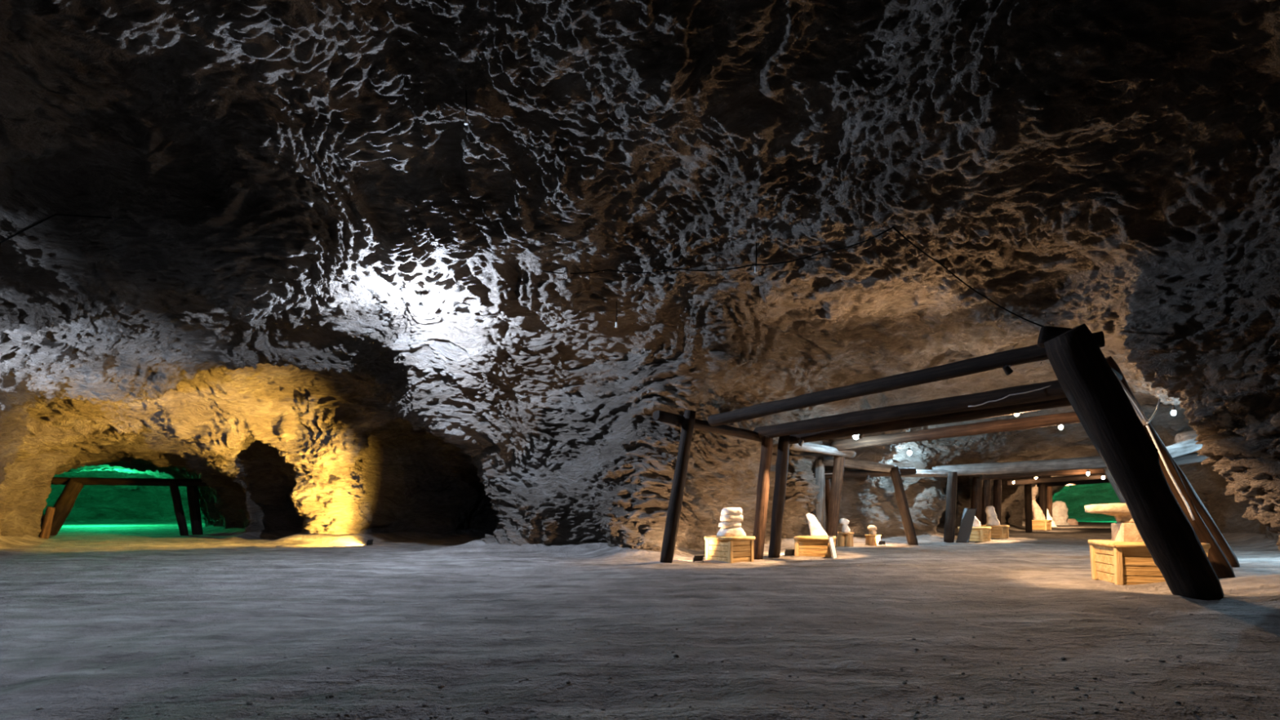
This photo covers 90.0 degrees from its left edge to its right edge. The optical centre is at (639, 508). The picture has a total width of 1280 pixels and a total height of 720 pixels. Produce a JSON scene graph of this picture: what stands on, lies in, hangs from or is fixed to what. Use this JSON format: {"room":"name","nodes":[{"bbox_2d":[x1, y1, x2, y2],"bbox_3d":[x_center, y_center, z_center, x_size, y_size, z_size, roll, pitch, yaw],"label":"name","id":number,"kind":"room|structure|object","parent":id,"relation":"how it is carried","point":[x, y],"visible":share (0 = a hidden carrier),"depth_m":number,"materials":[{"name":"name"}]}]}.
{"room":"underground passage","nodes":[
{"label":"underground passage","id":0,"kind":"room"},
{"bbox_2d":[0,322,215,541],"bbox_3d":[-33.992,-0.999,35.155,17.480,6.597,71.755,0,0,-34],"label":"wall","id":1,"kind":"structure","parent":0,"point":[26,493],"depth_m":24.58,"materials":[{"name":"brown stone"}]},
{"bbox_2d":[0,0,1279,490],"bbox_3d":[1.343,-5.170,33.008,113.670,6.828,85.876,0,0,0],"label":"ceiling","id":2,"kind":"structure","parent":0,"point":[282,184],"depth_m":12.54,"materials":[{"name":"brown stone"}]},
{"bbox_2d":[0,213,111,245],"bbox_3d":[-13.252,-5.137,13.984,3.702,2.447,0.469,0,0,13],"label":"cable","id":3,"kind":"object","parent":2,"relation":"attached to","point":[54,215],"visible":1,"depth_m":13.81,"materials":[{"name":"black rubber"}]},
{"bbox_2d":[417,292,423,309],"bbox_3d":[-5.720,-5.591,16.700,0.148,0.790,0.150,0,0,0],"label":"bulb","id":4,"kind":"object","parent":2,"relation":"hanging from","point":[420,305],"visible":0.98,"depth_m":16.66,"materials":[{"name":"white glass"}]},
{"bbox_2d":[417,302,423,306],"bbox_3d":[-5.720,-5.326,16.700,0.148,0.100,0.150,0,0,0],"label":"shade","id":5,"kind":"object","parent":4,"relation":"hanging from","point":[420,304],"depth_m":16.65,"materials":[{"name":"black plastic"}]},
{"bbox_2d":[463,84,467,124],"bbox_3d":[-3.100,-7.210,11.400,0.070,0.715,0.070,0,0,0],"label":"socket","id":6,"kind":"object","parent":2,"relation":"hanging from","point":[465,122],"visible":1,"depth_m":11.39,"materials":[{"name":"black plastic"}]},
{"bbox_2d":[614,301,617,328],"bbox_3d":[-0.620,-5.193,16.800,0.070,0.865,0.070,0,0,0],"label":"socket","id":7,"kind":"object","parent":2,"relation":"hanging from","point":[616,325],"visible":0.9,"depth_m":16.79,"materials":[{"name":"black plastic"}]},
{"bbox_2d":[542,226,893,274],"bbox_3d":[1.399,-5.473,14.111,8.147,0.958,1.342,0,0,32],"label":"cable","id":8,"kind":"object","parent":2,"relation":"hanging from","point":[890,228],"visible":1,"depth_m":14.43,"materials":[{"name":"black rubber"}]},
{"bbox_2d":[754,242,757,273],"bbox_3d":[2.500,-5.520,13.800,0.070,0.865,0.070,0,0,0],"label":"socket","id":9,"kind":"object","parent":2,"relation":"hanging from","point":[756,267],"visible":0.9,"depth_m":13.79,"materials":[{"name":"black plastic"}]},
{"bbox_2d":[789,442,856,457],"bbox_3d":[6.145,-1.990,21.504,0.305,0.305,4.242,0,-1,45],"label":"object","id":10,"kind":"structure","parent":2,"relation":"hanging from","point":[806,446],"depth_m":21.25,"materials":[{"name":"wood"}]},
{"bbox_2d":[830,411,1080,450],"bbox_3d":[9.412,-2.326,19.605,7.579,0.648,0.374,0,0,43],"label":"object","id":11,"kind":"structure","parent":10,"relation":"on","point":[1038,421],"depth_m":19.21,"materials":[{"name":"brown wood"}]},
{"bbox_2d":[853,435,858,439],"bbox_3d":[6.919,-2.386,20.500,0.180,0.333,0.180,0,0,0],"label":"bulb","id":12,"kind":"object","parent":2,"relation":"hanging from","point":[855,437],"visible":0.46,"depth_m":20.44,"materials":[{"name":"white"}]},
{"bbox_2d":[906,447,911,455],"bbox_3d":[11.374,-2.417,27.000,0.180,0.333,0.180,0,0,0],"label":"bulb","id":13,"kind":"object","parent":2,"relation":"hanging from","point":[909,452],"visible":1,"depth_m":26.95,"materials":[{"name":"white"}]},
{"bbox_2d":[892,226,1044,326],"bbox_3d":[6.431,-3.962,12.475,2.597,2.207,3.603,0,0,25],"label":"cable","id":14,"kind":"object","parent":2,"relation":"attached to","point":[894,228],"visible":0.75,"depth_m":12.97,"materials":[{"name":"black rubber"}]},
{"bbox_2d":[979,467,1105,479],"bbox_3d":[20.082,-1.759,31.663,6.321,0.643,0.374,0,0,3],"label":"wooden beam","id":15,"kind":"structure","parent":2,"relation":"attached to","point":[1072,472],"depth_m":31.54,"materials":[{"name":"brown wood"}]},
{"bbox_2d":[1004,473,1106,485],"bbox_3d":[23.402,-1.648,35.703,5.638,0.694,0.319,0,0,6],"label":"wooden beam","id":16,"kind":"structure","parent":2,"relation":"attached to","point":[1096,476],"depth_m":35.61,"materials":[{"name":"brown wood"}]},
{"bbox_2d":[1112,370,1147,425],"bbox_3d":[8.978,-2.196,11.900,0.954,1.288,0.099,0,0,0],"label":"cable","id":17,"kind":"object","parent":2,"relation":"attached to","point":[1140,413],"visible":0.48,"depth_m":11.86,"materials":[{"name":"metal"}]},
{"bbox_2d":[1146,398,1160,423],"bbox_3d":[9.801,-1.867,12.194,1.208,0.608,0.046,0,0,-42],"label":"cable","id":18,"kind":"object","parent":17,"relation":"attached to","point":[1159,400],"visible":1,"depth_m":12.18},
{"bbox_2d":[1146,424,1194,519],"bbox_3d":[9.940,-0.683,12.011,1.098,1.803,0.059,0,0,-11],"label":"cable","id":19,"kind":"object","parent":17,"relation":"attached to","point":[1147,425],"visible":0.98,"depth_m":11.99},
{"bbox_2d":[1170,404,1176,415],"bbox_3d":[14.507,-2.683,17.400,0.120,0.296,0.120,0,0,0],"label":"bulb","id":20,"kind":"object","parent":2,"relation":"hanging from","point":[1173,412],"visible":1,"depth_m":17.37,"materials":[{"name":"white glass"}]},
{"bbox_2d":[1174,430,1198,443],"bbox_3d":[17.686,-2.389,19.610,2.418,0.814,0.366,0,0,0],"label":"wooden beam","id":21,"kind":"structure","parent":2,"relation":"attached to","point":[1181,437],"depth_m":19.48,"materials":[{"name":"wood"}]},
{"bbox_2d":[0,517,1279,719],"bbox_3d":[0.000,1.232,34.932,177.550,0.493,93.863,0,0,0],"label":"floor","id":22,"kind":"structure","parent":0,"point":[1042,561],"depth_m":7.28,"materials":[{"name":"grey stone"}]},
{"bbox_2d":[39,506,55,538],"bbox_3d":[-26.127,0.641,28.205,0.621,1.484,0.324,0,0,-1],"label":"prop","id":23,"kind":"object","parent":22,"relation":"on","point":[46,527],"visible":0.94,"depth_m":28.09,"materials":[{"name":"brown wood"}]},
{"bbox_2d":[49,478,84,535],"bbox_3d":[-30.728,-0.007,34.011,2.202,3.257,0.774,0,0,-3],"label":"prop","id":24,"kind":"object","parent":22,"relation":"on","point":[64,504],"visible":0.71,"depth_m":33.79,"materials":[{"name":"brown wood"}]},
{"bbox_2d":[50,476,208,486],"bbox_3d":[-27.274,-1.449,34.302,8.034,0.423,0.431,1,0,-4],"label":"wooden beam","id":25,"kind":"structure","parent":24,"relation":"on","point":[55,481],"depth_m":34.16,"materials":[{"name":"brown wood"}]},
{"bbox_2d":[168,480,188,535],"bbox_3d":[-24.495,-0.012,34.002,0.981,3.026,0.418,0,0,2],"label":"prop","id":26,"kind":"object","parent":22,"relation":"on","point":[175,495],"visible":0.95,"depth_m":33.86,"materials":[{"name":"brown wood"}]},
{"bbox_2d":[186,485,203,534],"bbox_3d":[-24.707,0.014,35.502,0.829,3.008,0.528,0,0,5],"label":"prop","id":27,"kind":"object","parent":22,"relation":"on","point":[192,491],"visible":0.9,"depth_m":35.32,"materials":[{"name":"brown wood"}]},
{"bbox_2d":[365,539,373,545],"bbox_3d":[-10.380,1.291,24.568,0.124,0.224,0.332,0,0,13],"label":"floodlight","id":28,"kind":"object","parent":22,"relation":"on","point":[370,542],"visible":1,"depth_m":24.55,"materials":[{"name":"black plastic"}]},
{"bbox_2d":[0,550,1277,719],"bbox_3d":[-3.558,1.234,12.284,26.077,0.461,16.068,0,0,0],"label":"pebbles","id":29,"kind":"object","parent":22,"relation":"on","point":[249,703],"visible":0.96,"depth_m":5.25,"materials":[{"name":"stone"}]},
{"bbox_2d":[660,409,695,563],"bbox_3d":[0.950,-0.523,16.076,0.906,3.905,0.345,0,0,2],"label":"prop","id":30,"kind":"object","parent":22,"relation":"on","point":[674,508],"visible":0.95,"depth_m":15.95,"materials":[{"name":"brown wood"}]},
{"bbox_2d":[652,410,761,441],"bbox_3d":[2.079,-2.151,17.099,4.530,0.484,0.274,0,0,-42],"label":"wooden beam","id":31,"kind":"structure","parent":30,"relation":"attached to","point":[660,415],"depth_m":16.71,"materials":[{"name":"brown wood"}]},
{"bbox_2d":[693,554,704,562],"bbox_3d":[1.500,1.280,16.439,0.292,0.206,0.133,0,0,-24],"label":"floodlight","id":32,"kind":"object","parent":22,"relation":"on","point":[700,557],"visible":0.95,"depth_m":16.42,"materials":[{"name":"black plastic"}]},
{"bbox_2d":[703,535,755,563],"bbox_3d":[2.390,1.069,17.075,0.992,0.690,1.004,0,0,-39],"label":"wooden crate","id":33,"kind":"object","parent":22,"relation":"on","point":[731,549],"visible":0.94,"depth_m":16.79,"materials":[{"name":"brown wood"}]},
{"bbox_2d":[716,507,746,537],"bbox_3d":[2.442,0.350,17.082,0.780,0.770,0.562,0,0,-20],"label":"stone sculpture","id":34,"kind":"object","parent":33,"relation":"on","point":[731,518],"visible":1,"depth_m":16.89,"materials":[{"name":"stone"}]},
{"bbox_2d":[752,435,773,559],"bbox_3d":[3.438,-0.330,18.042,0.600,3.647,0.355,0,0,-4],"label":"prop","id":35,"kind":"object","parent":22,"relation":"on","point":[763,480],"visible":0.93,"depth_m":17.90,"materials":[{"name":"brown wood"}]},
{"bbox_2d":[753,380,1066,439],"bbox_3d":[6.155,-2.320,15.650,7.748,0.713,0.409,0,0,43],"label":"wooden beam","id":36,"kind":"structure","parent":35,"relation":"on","point":[956,403],"depth_m":15.01,"materials":[{"name":"brown wood"}]},
{"bbox_2d":[968,385,1050,406],"bbox_3d":[7.838,-2.397,13.518,1.620,0.376,0.092,0,0,26],"label":"cable","id":37,"kind":"object","parent":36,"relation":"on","point":[1049,385],"visible":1,"depth_m":13.49,"materials":[{"name":"black rubber"}]},
{"bbox_2d":[768,435,789,558],"bbox_3d":[4.008,-0.339,18.468,0.620,3.641,0.350,0,0,-1],"label":"prop","id":38,"kind":"object","parent":22,"relation":"on","point":[782,460],"visible":0.94,"depth_m":18.32,"materials":[{"name":"brown wood"}]},
{"bbox_2d":[789,397,1071,444],"bbox_3d":[6.763,-2.174,16.050,0.365,0.568,7.330,0,0,-41],"label":"wooden beam","id":39,"kind":"structure","parent":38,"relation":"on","point":[966,415],"depth_m":15.55,"materials":[{"name":"brown wood"}]},
{"bbox_2d":[798,440,804,446],"bbox_3d":[4.436,-1.842,17.604,0.167,0.237,0.124,0,0,0],"label":"spotlight","id":40,"kind":"object","parent":39,"relation":"attached to","point":[801,442],"visible":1,"depth_m":17.57,"materials":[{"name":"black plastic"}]},
{"bbox_2d":[784,548,794,555],"bbox_3d":[4.422,1.290,18.916,0.332,0.222,0.132,0,0,-19],"label":"floodlight","id":41,"kind":"object","parent":22,"relation":"on","point":[788,551],"visible":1,"depth_m":18.89,"materials":[{"name":"black plastic"}]},
{"bbox_2d":[793,535,836,557],"bbox_3d":[5.213,1.114,19.045,1.126,0.610,0.946,0,0,24],"label":"wooden crate","id":42,"kind":"object","parent":22,"relation":"on","point":[804,545],"visible":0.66,"depth_m":18.70,"materials":[{"name":"brown wood"}]},
{"bbox_2d":[806,513,827,536],"bbox_3d":[5.265,0.477,19.038,0.626,0.686,0.248,0,0,10],"label":"stone sculpture","id":43,"kind":"object","parent":42,"relation":"on","point":[815,528],"visible":0.98,"depth_m":18.95,"materials":[{"name":"stone"}]},
{"bbox_2d":[813,459,825,531],"bbox_3d":[6.600,-0.173,23.494,0.405,3.238,0.388,-1,0,0],"label":"prop","id":44,"kind":"object","parent":22,"relation":"on","point":[819,470],"visible":0.56,"depth_m":23.34,"materials":[{"name":"wood"}]},
{"bbox_2d":[825,479,830,519],"bbox_3d":[7.455,0.069,25.202,0.425,2.800,0.236,0,0,1],"label":"prop","id":45,"kind":"object","parent":22,"relation":"on","point":[827,481],"visible":0.29,"depth_m":25.11,"materials":[{"name":"brown wood"}]},
{"bbox_2d":[827,535,837,558],"bbox_3d":[5.477,1.099,18.167,0.164,0.650,0.500,0,0,30],"label":"board","id":46,"kind":"object","parent":22,"relation":"on","point":[831,540],"visible":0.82,"depth_m":18.15,"materials":[{"name":"white wood"}]},
{"bbox_2d":[826,455,844,547],"bbox_3d":[6.891,-0.358,22.594,0.700,3.609,0.418,0,0,-1],"label":"prop","id":47,"kind":"object","parent":22,"relation":"on","point":[836,488],"visible":0.76,"depth_m":22.44,"materials":[{"name":"brown wood"}]},
{"bbox_2d":[837,532,853,546],"bbox_3d":[7.669,1.145,23.872,0.612,0.509,0.611,0,0,28],"label":"wooden stump","id":48,"kind":"object","parent":22,"relation":"on","point":[843,539],"visible":0.94,"depth_m":23.69,"materials":[{"name":"brown wood"}]},
{"bbox_2d":[839,518,850,533],"bbox_3d":[7.633,0.618,23.869,0.411,0.538,0.266,0,0,-11],"label":"stone sculpture","id":49,"kind":"object","parent":48,"relation":"on","point":[845,529],"visible":1,"depth_m":23.76,"materials":[{"name":"stone"}]},
{"bbox_2d":[865,534,880,546],"bbox_3d":[8.896,1.195,24.451,0.570,0.410,0.571,0,0,-8],"label":"wooden stump","id":50,"kind":"object","parent":22,"relation":"on","point":[870,540],"visible":0.92,"depth_m":24.24,"materials":[{"name":"brown wood"}]},
{"bbox_2d":[867,524,876,534],"bbox_3d":[8.877,0.806,24.437,0.414,0.364,0.275,0,0,-29],"label":"stone sculpture","id":51,"kind":"object","parent":50,"relation":"on","point":[872,528],"visible":1,"depth_m":24.34,"materials":[{"name":"beige stone"}]},
{"bbox_2d":[877,540,885,546],"bbox_3d":[9.101,1.295,24.110,0.272,0.206,0.100,0,0,-2],"label":"floodlight","id":52,"kind":"object","parent":22,"relation":"on","point":[881,543],"visible":1,"depth_m":24.08,"materials":[{"name":"black plastic"}]},
{"bbox_2d":[889,466,918,545],"bbox_3d":[10.369,-0.078,25.158,1.116,3.191,0.401,0,0,1],"label":"prop","id":53,"kind":"object","parent":22,"relation":"on","point":[900,492],"visible":0.95,"depth_m":25.01,"materials":[{"name":"brown wood"}]},
{"bbox_2d":[817,455,896,472],"bbox_3d":[8.354,-1.693,24.399,4.033,0.507,0.345,0,0,-30],"label":"wooden beam","id":54,"kind":"structure","parent":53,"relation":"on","point":[826,460],"depth_m":24.29,"materials":[{"name":"brown wood"}]},
{"bbox_2d":[943,471,957,542],"bbox_3d":[12.924,-0.042,26.631,0.522,2.999,0.405,0,0,12],"label":"prop","id":55,"kind":"object","parent":22,"relation":"on","point":[951,490],"visible":0.97,"depth_m":26.48,"materials":[{"name":"brown wood"}]},
{"bbox_2d":[955,508,976,542],"bbox_3d":[13.523,0.688,26.522,0.538,1.417,0.550,0,0,-28],"label":"board","id":56,"kind":"object","parent":22,"relation":"on","point":[968,515],"visible":1,"depth_m":26.51,"materials":[{"name":"grey wood"}]},
{"bbox_2d":[957,526,991,542],"bbox_3d":[14.486,1.087,27.724,0.946,0.630,1.078,0,0,-40],"label":"wooden crate","id":57,"kind":"object","parent":22,"relation":"on","point":[981,534],"visible":0.56,"depth_m":27.33,"materials":[{"name":"brown wood"}]},
{"bbox_2d":[972,515,981,527],"bbox_3d":[14.415,0.410,27.734,0.716,0.747,0.427,0,0,0],"label":"stone sculpture","id":58,"kind":"object","parent":57,"relation":"on","point":[976,523],"visible":0.23,"depth_m":27.55,"materials":[{"name":"stone"}]},
{"bbox_2d":[970,476,982,524],"bbox_3d":[17.422,-0.086,33.156,0.542,3.133,0.856,0,0,43],"label":"prop","id":59,"kind":"object","parent":22,"relation":"on","point":[976,491],"visible":0.67,"depth_m":33.01,"materials":[{"name":"brown wood"}]},
{"bbox_2d":[981,479,991,524],"bbox_3d":[18.048,-0.105,33.403,0.481,3.061,0.404,0,0,-13],"label":"prop","id":60,"kind":"object","parent":22,"relation":"on","point":[986,492],"visible":0.56,"depth_m":33.26,"materials":[{"name":"brown wood"}]},
{"bbox_2d":[981,524,1008,538],"bbox_3d":[16.662,1.084,30.226,0.994,0.631,1.174,0,0,-44],"label":"wooden crate","id":61,"kind":"object","parent":22,"relation":"on","point":[1002,531],"visible":0.57,"depth_m":29.79,"materials":[{"name":"brown wood"}]},
{"bbox_2d":[985,506,999,525],"bbox_3d":[16.659,0.324,30.236,0.668,0.910,0.456,0,0,-6],"label":"stone sculpture","id":62,"kind":"object","parent":61,"relation":"on","point":[992,519],"visible":1,"depth_m":30.08,"materials":[{"name":"stone"}]},
{"bbox_2d":[993,480,1001,524],"bbox_3d":[19.082,-0.048,34.194,0.402,2.982,0.423,1,0,0],"label":"prop","id":63,"kind":"object","parent":22,"relation":"on","point":[997,483],"visible":0.62,"depth_m":34.04,"materials":[{"name":"brown wood"}]},
{"bbox_2d":[1024,484,1032,532],"bbox_3d":[23.127,-0.100,38.110,0.395,3.135,0.390,-1,0,0],"label":"prop","id":64,"kind":"object","parent":22,"relation":"on","point":[1028,488],"visible":0.88,"depth_m":37.96,"materials":[{"name":"brown wood"}]},
{"bbox_2d":[1031,520,1051,530],"bbox_3d":[25.948,1.050,41.684,1.043,0.651,1.270,0,0,-40],"label":"wooden crate","id":65,"kind":"object","parent":22,"relation":"on","point":[1045,525],"visible":0.61,"depth_m":41.27,"materials":[{"name":"brown wood"}]},
{"bbox_2d":[1031,499,1045,519],"bbox_3d":[25.937,0.077,41.690,0.999,1.316,0.525,0,0,-6],"label":"stone sculpture","id":66,"kind":"object","parent":65,"relation":"on","point":[1037,514],"visible":0.87,"depth_m":41.49,"materials":[{"name":"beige stone"}]},
{"bbox_2d":[1038,483,1046,519],"bbox_3d":[27.382,-0.154,43.498,0.458,3.172,0.462,-1,0,0],"label":"prop","id":67,"kind":"object","parent":22,"relation":"on","point":[1042,487],"visible":0.59,"depth_m":43.33,"materials":[{"name":"brown wood"}]},
{"bbox_2d":[1046,486,1053,519],"bbox_3d":[33.275,-0.253,51.998,0.424,3.394,0.406,0,0,0],"label":"prop","id":68,"kind":"object","parent":22,"relation":"on","point":[1049,491],"visible":0.54,"depth_m":51.84,"materials":[{"name":"brown wood"}]},
{"bbox_2d":[1046,508,1057,526],"bbox_3d":[31.903,0.654,49.998,1.240,1.613,0.730,0,0,0],"label":"stone sculpture","id":69,"kind":"object","parent":22,"relation":"on","point":[1048,516],"visible":0.3,"depth_m":49.75,"materials":[{"name":"stone"}]},
{"bbox_2d":[1052,501,1070,524],"bbox_3d":[36.026,0.380,54.990,1.691,2.114,1.073,0,0,0],"label":"stone sculpture","id":70,"kind":"object","parent":22,"relation":"on","point":[1060,509],"visible":0.82,"depth_m":54.64,"materials":[{"name":"stone"}]},
{"bbox_2d":[1066,518,1078,524],"bbox_3d":[37.652,1.135,56.011,1.278,0.572,0.854,0,0,0],"label":"rock","id":71,"kind":"object","parent":22,"relation":"on","point":[1072,521],"visible":0.65,"depth_m":55.67,"materials":[{"name":"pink stone"}]},
{"bbox_2d":[1102,467,1125,502],"bbox_3d":[20.450,-0.183,26.788,2.050,3.419,0.456,0,0,-1],"label":"prop","id":72,"kind":"object","parent":22,"relation":"on","point":[1107,472],"visible":0.2,"depth_m":26.74,"materials":[{"name":"brown wood"}]},
{"bbox_2d":[932,455,1106,475],"bbox_3d":[16.209,-1.804,27.399,6.829,0.823,0.567,0,0,14],"label":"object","id":73,"kind":"structure","parent":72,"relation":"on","point":[1091,462],"depth_m":27.15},
{"bbox_2d":[889,469,958,477],"bbox_3d":[12.234,-1.534,27.602,3.349,0.350,0.350,0,0,-14],"label":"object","id":74,"kind":"structure","parent":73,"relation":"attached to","point":[922,472],"depth_m":27.53,"materials":[{"name":"wood"}]},
{"bbox_2d":[1044,323,1223,599],"bbox_3d":[7.649,-0.658,9.901,2.586,4.369,0.674,0,0,-1],"label":"prop","id":75,"kind":"object","parent":22,"relation":"on","point":[1095,394],"visible":0.96,"depth_m":9.68,"materials":[{"name":"brown wood"}]},
{"bbox_2d":[707,331,1104,426],"bbox_3d":[4.536,-2.460,13.301,0.328,0.648,8.525,0,0,-39],"label":"wooden beam","id":76,"kind":"structure","parent":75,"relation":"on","point":[1033,353],"depth_m":12.53,"materials":[{"name":"brown wood"}]},
{"bbox_2d":[1002,364,1013,375],"bbox_3d":[6.309,-2.416,10.993,0.172,0.243,0.119,0,0,-9],"label":"spotlight","id":77,"kind":"object","parent":76,"relation":"attached to","point":[1007,370],"visible":1,"depth_m":10.95,"materials":[{"name":"black plastic"}]},
{"bbox_2d":[1036,325,1072,347],"bbox_3d":[6.630,-2.710,10.103,0.615,0.415,0.334,0,0,31],"label":"wooden beam","id":78,"kind":"structure","parent":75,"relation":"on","point":[1046,333],"depth_m":10.06,"materials":[{"name":"brown wood"}]},
{"bbox_2d":[1088,539,1210,585],"bbox_3d":[9.473,0.999,11.990,1.502,0.791,1.144,0,0,13],"label":"wooden crate","id":79,"kind":"object","parent":22,"relation":"on","point":[1117,562],"visible":0.45,"depth_m":11.64,"materials":[{"name":"brown wood"}]},
{"bbox_2d":[1111,523,1143,542],"bbox_3d":[9.438,0.444,12.043,0.825,0.356,0.516,0,0,13],"label":"plinth block","id":80,"kind":"object","parent":79,"relation":"on","point":[1125,532],"visible":0.44,"depth_m":11.88,"materials":[{"name":"beige stone"}]},
{"bbox_2d":[1084,502,1134,523],"bbox_3d":[9.213,0.076,12.080,1.424,0.377,0.559,0,0,10],"label":"stone sculpture","id":81,"kind":"object","parent":80,"relation":"on","point":[1120,511],"visible":0.45,"depth_m":11.96,"materials":[{"name":"beige stone"}]},
{"bbox_2d":[1105,355,1235,578],"bbox_3d":[10.626,-0.755,13.062,2.837,4.697,0.491,0,0,0],"label":"prop","id":82,"kind":"object","parent":22,"relation":"on","point":[1217,558],"visible":0.38,"depth_m":12.85,"materials":[{"name":"brown wood"}]},
{"bbox_2d":[1110,366,1122,381],"bbox_3d":[9.227,-2.632,12.551,1.045,0.240,0.230,0,0,-42],"label":"wooden beam","id":83,"kind":"structure","parent":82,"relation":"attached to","point":[1118,375],"depth_m":12.58,"materials":[{"name":"brown wood"}]},
{"bbox_2d":[1134,397,1239,567],"bbox_3d":[12.935,-0.779,15.605,3.182,4.740,0.561,0,0,1],"label":"prop","id":84,"kind":"object","parent":22,"relation":"on","point":[1199,506],"visible":0.22,"depth_m":15.34,"materials":[{"name":"brown wood"}]},
{"bbox_3d":[6.540,0.112,24.498,0.238,2.744,0.246,-4,0,0],"label":"prop","id":85,"kind":"object","parent":22,"relation":"on","visible":0},
{"bbox_2d":[812,467,916,479],"bbox_3d":[8.704,-1.382,25.246,4.989,0.531,0.330,0,0,-15],"label":"wooden beam","id":86,"kind":"structure","parent":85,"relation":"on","point":[906,471],"depth_m":25.19,"materials":[{"name":"brown wood"}]},
{"bbox_2d":[812,472,947,474],"bbox_3d":[9.688,-1.420,25.879,8.281,0.224,0.276,0,0,-26],"label":"cable","id":87,"kind":"object","parent":86,"relation":"attached to","point":[916,473],"visible":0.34,"depth_m":27.12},
{"bbox_2d":[167,215,1279,551],"bbox_3d":[14.997,-0.997,34.838,117.509,6.590,81.009,0,0,-7],"label":"wall","id":88,"kind":"structure","parent":0,"point":[560,456],"depth_m":19.92,"materials":[{"name":"brown stone"}]},
{"bbox_2d":[1036,478,1109,486],"bbox_3d":[29.793,-1.789,43.506,5.032,0.577,0.368,0,0,11],"label":"wooden beam","id":89,"kind":"structure","parent":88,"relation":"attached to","point":[1105,480],"depth_m":43.40,"materials":[{"name":"brown wood"}]},
{"bbox_2d":[1173,452,1208,465],"bbox_3d":[16.038,-1.480,18.201,3.614,0.706,0.299,0,0,-9],"label":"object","id":90,"kind":"structure","parent":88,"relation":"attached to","point":[1189,458],"depth_m":17.98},
{"bbox_2d":[1165,437,1202,457],"bbox_3d":[15.924,-1.861,18.202,4.125,1.263,0.376,0,0,-17],"label":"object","id":91,"kind":"structure","parent":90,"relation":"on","point":[1186,446],"depth_m":17.81,"materials":[{"name":"wood"}]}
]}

